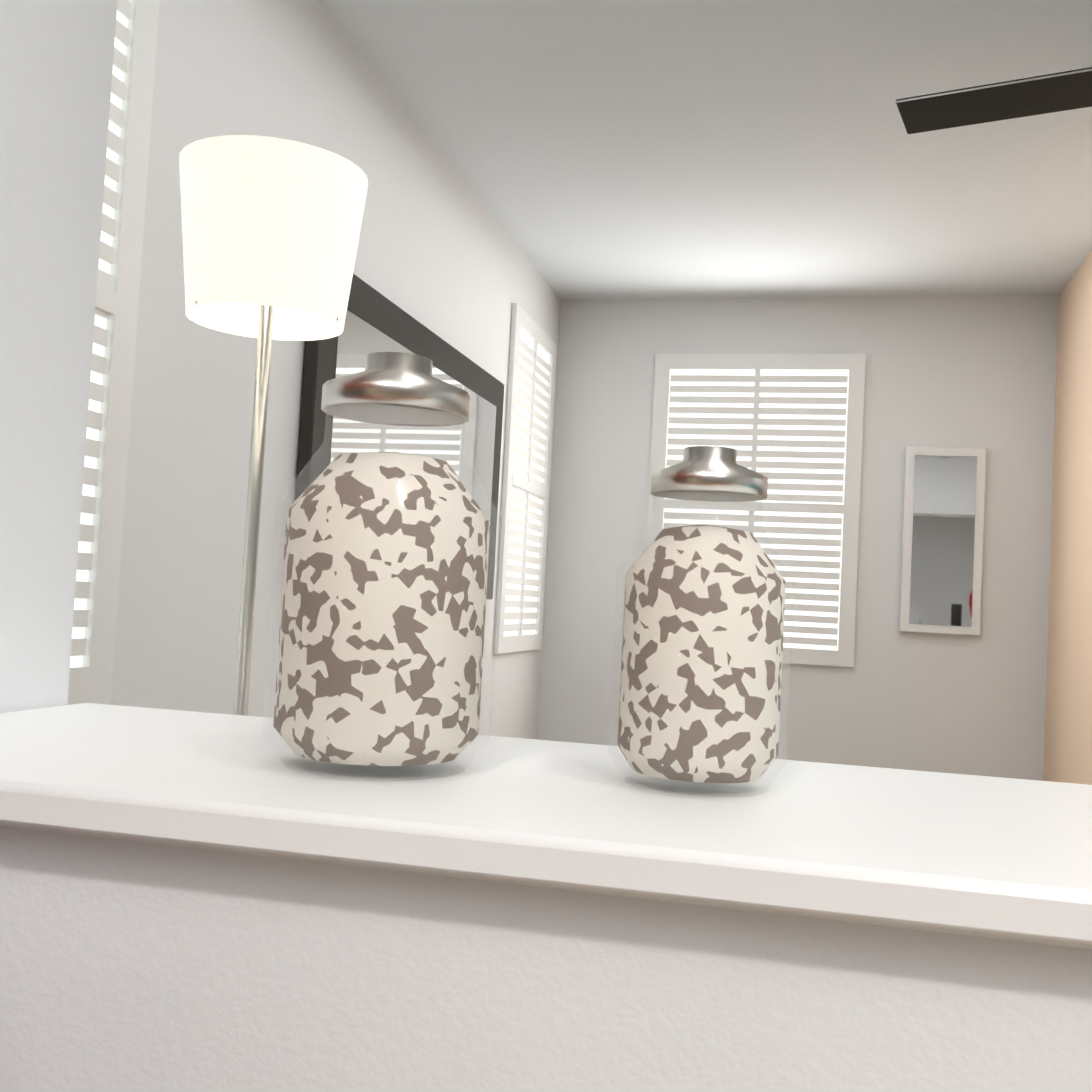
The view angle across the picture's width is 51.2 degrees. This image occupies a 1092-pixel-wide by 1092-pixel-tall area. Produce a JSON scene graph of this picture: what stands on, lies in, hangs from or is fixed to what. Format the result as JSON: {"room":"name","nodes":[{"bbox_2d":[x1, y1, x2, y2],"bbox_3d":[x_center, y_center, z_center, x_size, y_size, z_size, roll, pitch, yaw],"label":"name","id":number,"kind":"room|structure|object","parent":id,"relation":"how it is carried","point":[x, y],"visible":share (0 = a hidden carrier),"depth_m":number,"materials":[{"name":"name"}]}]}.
{"room":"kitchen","nodes":[
{"label":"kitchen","id":0,"kind":"room"},
{"bbox_2d":[108,0,560,739],"bbox_3d":[-0.603,0.022,3.248,0.150,2.720,4.630,2,-3,13],"label":"wall","id":1,"kind":"structure","parent":0,"point":[442,256],"depth_m":2.55,"materials":[{"name":"white paint"}]},
{"bbox_2d":[67,0,159,704],"bbox_3d":[-0.851,-0.453,1.754,0.022,1.440,0.740,2,-3,13],"label":"window","id":2,"kind":"structure","parent":1,"relation":"in","point":[108,427],"depth_m":2.05,"materials":[{"name":"white paint"}]},
{"bbox_2d":[295,274,503,598],"bbox_3d":[-0.397,-0.264,3.643,0.041,0.850,1.700,2,-3,13],"label":"mirror","id":3,"kind":"object","parent":1,"relation":"attached to","point":[376,321],"visible":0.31,"depth_m":3.33,"materials":[{"name":"grey mirror"}]},
{"bbox_2d":[493,303,556,653],"bbox_3d":[-0.080,-0.259,5.009,0.022,1.440,0.740,2,-3,13],"label":"window blinds","id":4,"kind":"object","parent":1,"relation":"attached to","point":[526,483],"visible":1,"depth_m":4.96,"materials":[{"name":"white paint"}]},
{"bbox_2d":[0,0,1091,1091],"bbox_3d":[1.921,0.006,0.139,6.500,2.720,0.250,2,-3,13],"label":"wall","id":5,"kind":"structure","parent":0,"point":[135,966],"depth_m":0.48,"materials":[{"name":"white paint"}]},
{"bbox_2d":[0,703,1091,948],"bbox_3d":[0.578,0.151,0.446,1.940,0.020,0.295,2,-3,13],"label":"ledge","id":6,"kind":"structure","parent":5,"relation":"attached to","point":[988,857],"depth_m":0.48,"materials":[{"name":"white paint"}]},
{"bbox_2d":[262,352,501,780],"bbox_3d":[-0.082,0.006,0.588,0.116,0.212,0.116,2,-3,13],"label":"glass jar","id":7,"kind":"object","parent":6,"relation":"on","point":[382,630],"visible":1,"depth_m":0.55,"materials":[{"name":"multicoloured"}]},
{"bbox_2d":[608,446,794,796],"bbox_3d":[0.080,0.035,0.579,0.090,0.172,0.090,2,-3,13],"label":"glass jar","id":8,"kind":"object","parent":6,"relation":"on","point":[702,646],"visible":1,"depth_m":0.55,"materials":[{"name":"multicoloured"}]},
{"bbox_2d":[318,0,1091,299],"bbox_3d":[1.860,-1.439,-0.682,6.650,0.080,11.600,2,-3,13],"label":"ceiling","id":9,"kind":"structure","parent":0,"point":[637,149],"depth_m":3.54,"materials":[{"name":"white paint"}]},
{"bbox_2d":[895,67,1091,133],"bbox_3d":[1.446,-1.088,2.422,1.334,0.369,1.283,2,-3,13],"label":"ceiling fan","id":10,"kind":"object","parent":9,"relation":"hanging from","point":[1038,95],"visible":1,"depth_m":2.60,"materials":[{"name":"black wood"}]},
{"bbox_2d":[538,295,1057,780],"bbox_3d":[3.105,0.289,4.814,6.650,2.720,0.150,2,-3,13],"label":"wall","id":11,"kind":"structure","parent":0,"point":[976,371],"depth_m":5.14,"materials":[{"name":"white paint"}]},
{"bbox_2d":[646,354,865,666],"bbox_3d":[0.952,-0.183,5.261,0.960,1.420,0.022,2,-3,13],"label":"window blinds","id":12,"kind":"object","parent":11,"relation":"attached to","point":[790,426],"visible":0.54,"depth_m":5.23,"materials":[{"name":"white paint"}]},
{"bbox_2d":[899,446,986,635],"bbox_3d":[1.760,-0.025,5.053,0.340,0.830,0.036,2,-3,13],"label":"mirror","id":13,"kind":"object","parent":11,"relation":"attached to","point":[942,543],"visible":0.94,"depth_m":5.04,"materials":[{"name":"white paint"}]},
{"bbox_2d":[1043,251,1091,784],"bbox_3d":[2.420,0.209,3.874,0.950,2.720,2.000,2,-3,13],"label":"wall","id":14,"kind":"structure","parent":0,"point":[1068,739],"depth_m":4.56,"materials":[{"name":"beige paint"}]},
{"bbox_3d":[1.715,1.344,-0.813,6.650,0.060,11.600,2,-3,13],"label":"floor","id":15,"kind":"structure","parent":0,"visible":0},
{"bbox_2d":[179,135,367,715],"bbox_3d":[-0.476,0.364,1.751,0.290,1.910,0.290,2,-3,13],"label":"floor lamp","id":16,"kind":"object","parent":15,"relation":"on","point":[271,227],"visible":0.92,"depth_m":1.69,"materials":[{"name":"white fabric"}]}
]}

